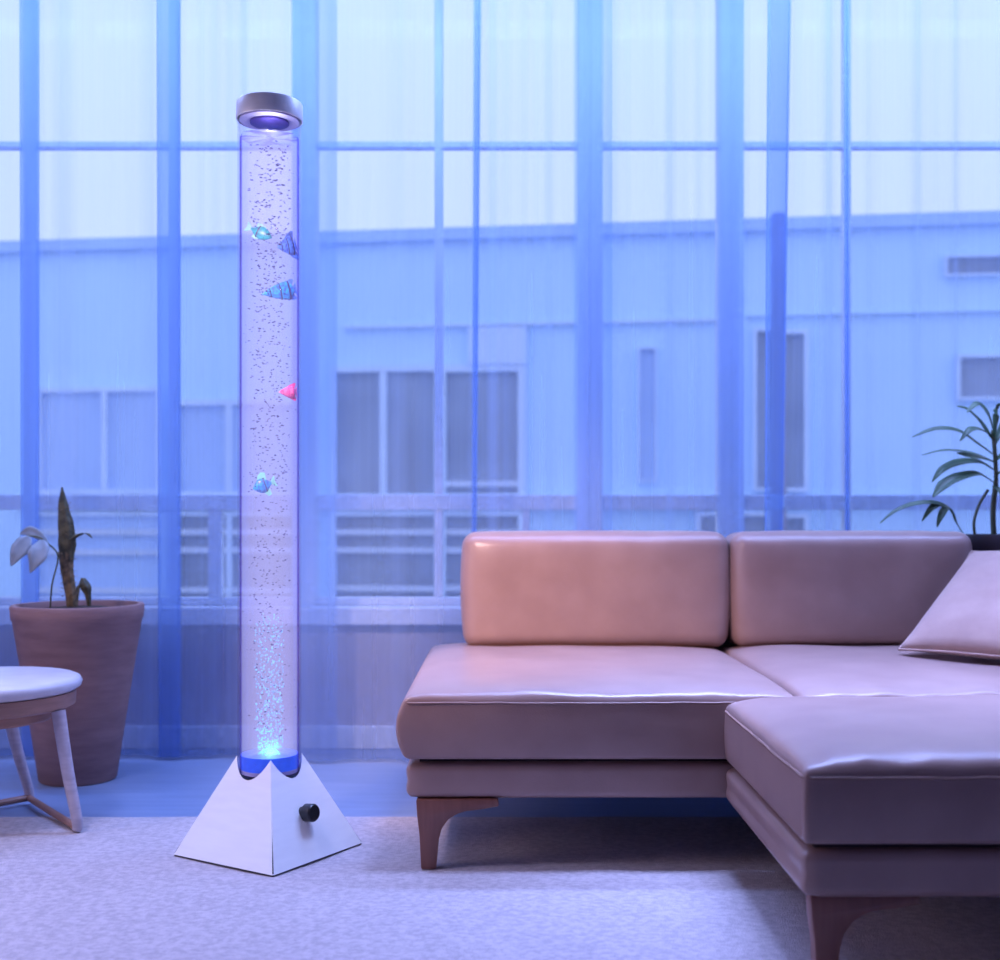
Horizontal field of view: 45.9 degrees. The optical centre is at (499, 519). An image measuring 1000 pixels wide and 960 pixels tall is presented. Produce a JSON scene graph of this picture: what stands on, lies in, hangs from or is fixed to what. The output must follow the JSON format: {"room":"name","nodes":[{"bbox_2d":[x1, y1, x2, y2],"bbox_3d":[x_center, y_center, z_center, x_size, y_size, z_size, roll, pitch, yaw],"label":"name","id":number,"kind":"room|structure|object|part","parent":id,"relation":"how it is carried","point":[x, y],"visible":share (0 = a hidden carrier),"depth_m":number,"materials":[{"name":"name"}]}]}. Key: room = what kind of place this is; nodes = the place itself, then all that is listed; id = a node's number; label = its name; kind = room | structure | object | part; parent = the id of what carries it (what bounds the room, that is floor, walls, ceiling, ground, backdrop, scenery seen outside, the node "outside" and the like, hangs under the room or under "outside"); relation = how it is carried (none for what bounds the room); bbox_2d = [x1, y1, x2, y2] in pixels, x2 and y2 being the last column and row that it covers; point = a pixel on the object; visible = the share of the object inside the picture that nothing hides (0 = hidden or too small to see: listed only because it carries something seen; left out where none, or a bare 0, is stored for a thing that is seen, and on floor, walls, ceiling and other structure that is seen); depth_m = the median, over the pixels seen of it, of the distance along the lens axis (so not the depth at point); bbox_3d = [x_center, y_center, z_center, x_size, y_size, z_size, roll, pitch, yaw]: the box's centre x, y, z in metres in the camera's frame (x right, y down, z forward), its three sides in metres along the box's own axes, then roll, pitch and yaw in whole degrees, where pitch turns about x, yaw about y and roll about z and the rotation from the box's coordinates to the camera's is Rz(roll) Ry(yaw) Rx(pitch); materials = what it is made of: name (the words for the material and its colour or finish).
{"room":"living room","nodes":[
{"label":"living room","id":0,"kind":"room"},
{"bbox_2d":[0,605,466,724],"bbox_3d":[0.050,-0.693,4.450,6.000,3.080,0.260,0,0,0],"label":"wall","id":1,"kind":"structure","parent":0,"point":[374,668],"depth_m":4.38,"materials":[{"name":"paint"}]},
{"bbox_2d":[0,0,303,605],"bbox_3d":[-1.518,-0.891,4.460,1.565,2.424,0.100,0,0,0],"label":"window","id":2,"kind":"structure","parent":1,"relation":"attached to","point":[215,505],"depth_m":4.43,"materials":[{"name":"white metal"}]},
{"bbox_3d":[-1.518,-0.067,4.460,1.475,0.057,0.060,0,0,0],"label":"meeting rail","id":3,"kind":"part","parent":2,"relation":"part of","materials":[{"name":"white metal"}]},
{"bbox_2d":[0,725,399,748],"bbox_3d":[0.050,0.804,4.371,5.600,0.085,0.018,0,0,0],"label":"baseboard","id":4,"kind":"structure","parent":1,"relation":"attached to","point":[135,736],"depth_m":4.36,"materials":[{"name":"white paint"}]},
{"bbox_2d":[304,0,590,605],"bbox_3d":[-0.198,-0.891,4.460,1.074,2.424,0.100,0,0,0],"label":"window","id":5,"kind":"structure","parent":1,"relation":"attached to","point":[314,502],"depth_m":4.43,"materials":[{"name":"white metal"}]},
{"bbox_3d":[-0.198,-0.067,4.460,0.984,0.057,0.060,0,0,0],"label":"meeting rail","id":6,"kind":"part","parent":5,"relation":"part of","materials":[{"name":"metal"}]},
{"bbox_2d":[591,0,731,537],"bbox_3d":[0.603,-0.891,4.460,0.528,2.424,0.100,0,0,0],"label":"window","id":7,"kind":"structure","parent":1,"relation":"attached to","point":[721,502],"depth_m":4.41,"materials":[{"name":"white metal"}]},
{"bbox_3d":[0.603,-0.067,4.460,0.438,0.057,0.060,0,0,0],"label":"meeting rail","id":8,"kind":"part","parent":7,"relation":"part of","materials":[{"name":"white metal"}]},
{"bbox_2d":[732,0,999,532],"bbox_3d":[1.633,-0.891,4.460,1.533,2.424,0.100,0,0,0],"label":"window","id":9,"kind":"structure","parent":1,"relation":"attached to","point":[750,502],"depth_m":4.43,"materials":[{"name":"white metal"}]},
{"bbox_3d":[1.633,-0.891,4.460,1.533,2.424,0.100,0,0,0],"label":"frame","id":10,"kind":"part","parent":9,"relation":"part of","materials":[{"name":"metal"}]},
{"bbox_3d":[1.633,-0.067,4.460,1.443,0.057,0.060,0,0,0],"label":"meeting rail","id":11,"kind":"part","parent":9,"relation":"part of","materials":[{"name":"metal"}]},
{"bbox_2d":[0,749,740,816],"bbox_3d":[0.050,0.897,1.565,6.000,0.100,6.130,0,0,0],"label":"floor","id":12,"kind":"structure","parent":0,"point":[361,782],"depth_m":3.68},
{"bbox_2d":[9,600,144,786],"bbox_3d":[-1.380,0.561,3.860,0.418,0.572,0.418,0,0,0],"label":"plant pot","id":13,"kind":"object","parent":12,"relation":"on","point":[98,642],"visible":0.94,"depth_m":3.73,"materials":[{"name":"ceramic"}]},
{"bbox_2d":[10,526,58,607],"bbox_3d":[-1.502,0.158,3.807,0.152,0.279,0.082,0,0,9],"label":"plant","id":14,"kind":"object","parent":13,"relation":"on","point":[37,553],"visible":0.99,"depth_m":3.78,"materials":[{"name":"green plant"}]},
{"bbox_3d":[-1.477,0.173,3.821,0.103,0.248,0.040,0,0,-5],"label":"stem","id":15,"kind":"part","parent":14,"relation":"part of","materials":[{"name":"plant"}]},
{"bbox_2d":[56,487,91,606],"bbox_3d":[-1.388,0.090,3.848,0.118,0.396,0.078,0,0,43],"label":"potted cactus","id":16,"kind":"object","parent":13,"relation":"on","point":[67,537],"visible":0.99,"depth_m":3.85,"materials":[{"name":"green plant"}]},
{"bbox_3d":[-1.417,0.015,3.860,0.060,0.245,0.034,0,0,0],"label":"blade","id":17,"kind":"part","parent":16,"relation":"part of","materials":[{"name":"plant"}]},
{"bbox_3d":[-1.415,0.196,3.860,0.063,0.183,0.030,0,0,0],"label":"stem","id":18,"kind":"part","parent":16,"relation":"part of","materials":[{"name":"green plant"}]},
{"bbox_2d":[0,817,999,959],"bbox_3d":[0.075,0.842,1.950,4.750,0.010,2.807,0,0,0],"label":"area rug","id":19,"kind":"object","parent":12,"relation":"on","point":[114,888],"visible":0.7,"depth_m":2.60,"materials":[{"name":"grey carpet"}]},
{"bbox_2d":[0,666,82,831],"bbox_3d":[-1.441,0.635,3.248,0.554,0.403,0.530,0,0,-39],"label":"round stool","id":20,"kind":"object","parent":19,"relation":"on","point":[29,695],"visible":1,"depth_m":3.18,"materials":[{"name":"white wood"}]},
{"bbox_3d":[-1.552,0.826,3.333,0.020,0.019,0.465,0,0,40],"label":"foot rail","id":21,"kind":"part","parent":20,"relation":"part of","materials":[{"name":"brown wood"}]},
{"bbox_3d":[-1.427,0.674,3.483,0.103,0.323,0.034,0,0,-42],"label":"leg","id":22,"kind":"part","parent":20,"relation":"part of","materials":[{"name":"paint"}]},
{"bbox_3d":[-1.432,0.454,3.255,0.530,0.041,0.530,0,0,0],"label":"seat","id":23,"kind":"part","parent":20,"relation":"part of","materials":[{"name":"white wood"}]},
{"bbox_3d":[-1.270,0.826,3.340,0.020,0.019,0.431,0,0,-38],"label":"foot rail","id":24,"kind":"part","parent":20,"relation":"part of","materials":[{"name":"brown wood"}]},
{"bbox_3d":[-1.166,0.674,3.182,0.095,0.323,0.031,0,0,16],"label":"leg","id":25,"kind":"part","parent":20,"relation":"part of","materials":[{"name":"paint"}]},
{"bbox_2d":[174,92,361,876],"bbox_3d":[-0.585,-0.110,2.995,0.334,1.896,0.334,0,0,32],"label":"lamp","id":26,"kind":"object","parent":19,"relation":"on","point":[271,815],"visible":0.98,"depth_m":2.93,"materials":[{"name":"white plastic"}]},
{"bbox_3d":[-0.679,0.714,3.054,0.112,0.239,0.328,0,0,32],"label":"panel","id":27,"kind":"part","parent":26,"relation":"part of","materials":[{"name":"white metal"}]},
{"bbox_3d":[-0.672,0.714,2.856,0.236,0.239,0.236,0,0,-13],"label":"panel","id":28,"kind":"part","parent":26,"relation":"part of","materials":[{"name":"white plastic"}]},
{"bbox_2d":[244,222,271,239],"bbox_3d":[-0.609,-0.728,2.968,0.076,0.049,0.014,0,0,10],"label":"fish","id":29,"kind":"object","parent":26,"relation":"in","point":[259,232],"visible":0.98,"depth_m":2.96},
{"bbox_2d":[253,472,277,495],"bbox_3d":[-0.590,-0.090,2.968,0.062,0.060,0.015,0,0,-12],"label":"fish","id":30,"kind":"object","parent":26,"relation":"in","point":[264,485],"visible":1,"depth_m":2.96},
{"bbox_3d":[-0.585,0.835,2.995,0.330,0.004,0.330,0,0,32],"label":"plate","id":31,"kind":"part","parent":26,"relation":"part of","materials":[{"name":"white plastic"}]},
{"bbox_2d":[262,279,297,299],"bbox_3d":[-0.555,-0.583,2.978,0.092,0.055,0.020,0,0,-19],"label":"fish","id":32,"kind":"object","parent":26,"relation":"in","point":[288,290],"visible":1,"depth_m":2.97},
{"bbox_2d":[277,231,298,258],"bbox_3d":[-0.537,-0.696,2.980,0.056,0.073,0.021,0,0,-25],"label":"fish","id":33,"kind":"object","parent":26,"relation":"in","point":[287,245],"visible":1,"depth_m":2.98},
{"bbox_2d":[279,383,296,400],"bbox_3d":[-0.535,-0.324,2.978,0.049,0.046,0.014,0,0,-33],"label":"fish","id":34,"kind":"object","parent":26,"relation":"in","point":[289,391],"visible":1,"depth_m":2.98},
{"bbox_3d":[-0.526,0.714,3.089,0.328,0.239,0.112,0,0,32],"label":"panel","id":35,"kind":"part","parent":26,"relation":"part of","materials":[{"name":"black plastic"}]},
{"bbox_3d":[-0.468,0.723,2.914,0.032,0.046,0.044,0,0,32],"label":"knob","id":36,"kind":"part","parent":26,"relation":"part of","materials":[{"name":"black plastic"}]},
{"bbox_3d":[-0.446,0.714,2.908,0.236,0.239,0.236,0,0,-13],"label":"panel","id":37,"kind":"part","parent":26,"relation":"part of","materials":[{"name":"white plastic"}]},
{"bbox_2d":[724,694,999,959],"bbox_3d":[1.023,0.618,2.445,0.984,0.440,0.742,0,0,0],"label":"ottoman","id":38,"kind":"object","parent":19,"relation":"on","point":[867,804],"visible":1,"depth_m":2.11,"materials":[{"name":"beige leather"}]},
{"bbox_2d":[724,694,999,843],"bbox_3d":[1.018,0.486,2.445,0.970,0.176,0.742,0,0,0],"label":"seat cushion","id":39,"kind":"object","parent":38,"relation":"on","point":[827,769],"depth_m":2.13,"materials":[{"name":"beige leather"}]},
{"bbox_3d":[0.653,0.754,2.125,0.198,0.167,0.036,0,0,0],"label":"leg","id":40,"kind":"part","parent":38,"relation":"part of","materials":[{"name":"brown wood"}]},
{"bbox_2d":[396,530,999,868],"bbox_3d":[0.642,0.440,3.423,1.785,0.814,1.214,0,0,0],"label":"sofa","id":41,"kind":"object","parent":12,"relation":"on","point":[591,663],"visible":0.79,"depth_m":3.45,"materials":[{"name":"beige leather"}]},
{"bbox_3d":[-0.102,0.754,2.846,0.198,0.167,0.036,0,0,0],"label":"leg","id":42,"kind":"part","parent":41,"relation":"part of","materials":[{"name":"brown wood"}]},
{"bbox_2d":[396,643,792,758],"bbox_3d":[0.236,0.484,3.391,0.972,0.180,1.150,0,0,0],"label":"seat cushion","id":43,"kind":"object","parent":41,"relation":"on","point":[465,700],"depth_m":2.82,"materials":[{"name":"beige leather"}]},
{"bbox_2d":[460,530,729,646],"bbox_3d":[0.306,0.223,3.839,0.868,0.376,0.233,0,-2,0],"label":"cushion","id":44,"kind":"object","parent":41,"relation":"on","point":[578,588],"depth_m":3.73,"materials":[{"name":"beige leather"}]},
{"bbox_3d":[0.715,0.392,4.008,1.550,0.530,0.045,0,0,0],"label":"backrest frame","id":45,"kind":"part","parent":41,"relation":"part of","materials":[{"name":"brown leather"}]},
{"bbox_2d":[726,530,971,646],"bbox_3d":[1.127,0.223,3.838,0.790,0.375,0.234,0,-2,0],"label":"cushion","id":46,"kind":"object","parent":41,"relation":"on","point":[839,588],"depth_m":3.73,"materials":[{"name":"beige leather"}]},
{"bbox_2d":[716,644,999,696],"bbox_3d":[1.121,0.484,3.391,0.804,0.180,1.150,0,0,0],"label":"seat cushion","id":47,"kind":"object","parent":41,"relation":"on","point":[851,670],"depth_m":3.15,"materials":[{"name":"beige leather"}]},
{"bbox_2d":[898,550,999,659],"bbox_3d":[1.476,0.238,3.386,0.408,0.295,0.496,0,0,-38],"label":"throw pillow","id":48,"kind":"object","parent":41,"relation":"on","point":[964,619],"visible":1,"depth_m":3.39,"materials":[{"name":"fabric"}]},
{"bbox_2d":[966,534,999,550],"bbox_3d":[1.655,0.447,3.900,0.242,0.800,0.242,0,0,0],"label":"planter","id":49,"kind":"object","parent":12,"relation":"on","point":[980,542],"visible":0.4,"depth_m":3.82,"materials":[{"name":"ceramic"}]},
{"bbox_2d":[880,401,999,534],"bbox_3d":[1.514,-0.165,3.881,0.582,0.450,0.202,0,0,0],"label":"leafy plant","id":50,"kind":"object","parent":49,"relation":"in","point":[946,482],"visible":0.98,"depth_m":3.85,"materials":[{"name":"green plant"}]},
{"bbox_3d":[1.580,-0.024,3.881,0.067,0.155,0.012,0,0,-21],"label":"stem","id":51,"kind":"part","parent":50,"relation":"part of","materials":[{"name":"green plant"}]},
{"bbox_3d":[1.634,-0.119,3.900,0.027,0.358,0.017,0,0,0],"label":"stem","id":52,"kind":"part","parent":50,"relation":"part of","materials":[{"name":"green plant"}]},
{"bbox_3d":[0.050,-2.283,1.565,6.000,0.100,6.130,0,0,0],"label":"ceiling","id":53,"kind":"structure","parent":0,"visible":0},
{"bbox_3d":[0.050,-2.211,4.160,5.600,0.045,0.160,0,0,0],"label":"trim","id":54,"kind":"structure","parent":53,"relation":"attached to","visible":0},
{"bbox_2d":[20,0,333,756],"bbox_3d":[-1.367,-0.674,4.179,1.587,3.018,0.069,0,0,0],"label":"sheer curtain","id":55,"kind":"object","parent":54,"relation":"hanging from","point":[35,2],"visible":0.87,"depth_m":4.17,"materials":[{"name":"fabric"}]},
{"bbox_2d":[471,0,580,532],"bbox_3d":[-0.167,-0.674,4.104,1.115,3.018,0.065,0,0,0],"label":"sheer curtain","id":56,"kind":"object","parent":54,"relation":"hanging from","point":[477,3],"visible":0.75,"depth_m":4.12,"materials":[{"name":"fabric"}]},
{"bbox_2d":[582,0,671,530],"bbox_3d":[0.560,-0.674,4.184,0.595,3.018,0.054,0,0,0],"label":"sheer curtain","id":57,"kind":"object","parent":54,"relation":"hanging from","point":[669,2],"visible":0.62,"depth_m":4.18,"materials":[{"name":"fabric"}]},
{"bbox_2d":[737,0,956,531],"bbox_3d":[1.456,-0.674,4.109,1.407,3.018,0.068,0,0,0],"label":"sheer curtain","id":58,"kind":"object","parent":54,"relation":"hanging from","point":[828,3],"visible":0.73,"depth_m":4.11,"materials":[{"name":"fabric"}]},
{"label":"outside","id":59,"kind":"structure","parent":0,"visible":0},
{"bbox_3d":[0.000,1.247,22.320,52.000,0.100,35.360,0,0,0],"label":"ground","id":60,"kind":"structure","parent":59,"visible":0},
{"bbox_2d":[0,210,999,596],"bbox_3d":[-0.195,-0.883,14.512,27.400,4.161,5.260,0,0,7],"label":"apartment building","id":61,"kind":"structure","parent":60,"relation":"on","point":[98,305],"depth_m":12.01,"materials":[{"name":"white concrete"}]},
{"bbox_3d":[-4.222,0.417,12.513,1.394,0.918,0.050,0,0,7],"label":"pane","id":62,"kind":"part","parent":61,"relation":"part of","materials":[{"name":"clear glass"}]},
{"bbox_3d":[-4.221,-0.835,12.513,1.282,1.029,0.050,0,0,7],"label":"pane","id":63,"kind":"part","parent":61,"relation":"part of","materials":[{"name":"clear glass"}]},
{"bbox_3d":[-2.712,0.410,12.328,1.277,0.904,0.050,0,0,7],"label":"pane","id":64,"kind":"part","parent":61,"relation":"part of","materials":[{"name":"clear glass"}]},
{"bbox_3d":[-2.712,-0.744,12.328,1.277,0.900,0.050,0,0,7],"label":"pane","id":65,"kind":"part","parent":61,"relation":"part of","materials":[{"name":"clear glass"}]},
{"bbox_3d":[-1.166,0.404,12.138,1.028,0.889,0.050,0,0,7],"label":"pane","id":66,"kind":"part","parent":61,"relation":"part of","materials":[{"name":"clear glass"}]},
{"bbox_3d":[-1.166,-0.892,12.138,1.028,1.246,0.050,0,0,7],"label":"pane","id":67,"kind":"part","parent":61,"relation":"part of","materials":[{"name":"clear glass"}]},
{"bbox_3d":[-0.175,0.399,12.017,0.740,0.879,0.050,0,0,7],"label":"pane","id":68,"kind":"part","parent":61,"relation":"part of","materials":[{"name":"clear glass"}]},
{"bbox_3d":[-0.175,-0.884,12.017,0.740,1.236,0.050,0,0,7],"label":"pane","id":69,"kind":"part","parent":61,"relation":"part of","materials":[{"name":"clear glass"}]},
{"bbox_3d":[0.289,-1.982,11.934,3.818,0.026,0.100,0,0,7],"label":"cornice","id":70,"kind":"part","parent":61,"relation":"part of","materials":[{"name":"white concrete"}]},
{"bbox_3d":[1.477,-1.051,11.814,0.149,1.300,0.050,0,0,7],"label":"pane","id":71,"kind":"part","parent":61,"relation":"part of","materials":[{"name":"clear glass"}]},
{"bbox_3d":[2.307,0.379,11.712,0.635,0.837,0.050,0,0,7],"label":"pane","id":72,"kind":"part","parent":61,"relation":"part of","materials":[{"name":"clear glass"}]},
{"bbox_3d":[2.631,-1.088,11.672,0.194,1.542,0.050,0,0,7],"label":"pane","id":73,"kind":"part","parent":61,"relation":"part of","materials":[{"name":"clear glass"}]},
{"bbox_3d":[2.891,0.385,11.640,0.193,0.810,0.050,0,0,7],"label":"pane","id":74,"kind":"part","parent":61,"relation":"part of","materials":[{"name":"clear glass"}]},
{"bbox_3d":[2.891,-1.070,11.640,0.193,1.508,0.050,0,0,7],"label":"pane","id":75,"kind":"part","parent":61,"relation":"part of","materials":[{"name":"clear glass"}]},
{"bbox_3d":[3.674,-2.011,11.519,2.514,0.004,0.100,0,0,7],"label":"cornice","id":76,"kind":"part","parent":61,"relation":"part of","materials":[{"name":"white concrete"}]},
{"bbox_3d":[4.579,-2.452,11.433,0.512,0.161,0.050,0,0,7],"label":"pane","id":77,"kind":"part","parent":61,"relation":"part of","materials":[{"name":"clear glass"}]},
{"bbox_3d":[4.685,-1.374,11.420,0.483,0.380,0.050,0,0,7],"label":"pane","id":78,"kind":"part","parent":61,"relation":"part of","materials":[{"name":"clear glass"}]},
{"bbox_2d":[770,212,786,530],"bbox_3d":[2.430,-0.738,10.300,0.150,3.870,0.146,0,0,0],"label":"pole","id":79,"kind":"object","parent":60,"relation":"on","point":[778,218],"visible":0.61,"depth_m":10.25,"materials":[{"name":"blue metal"}]}
]}

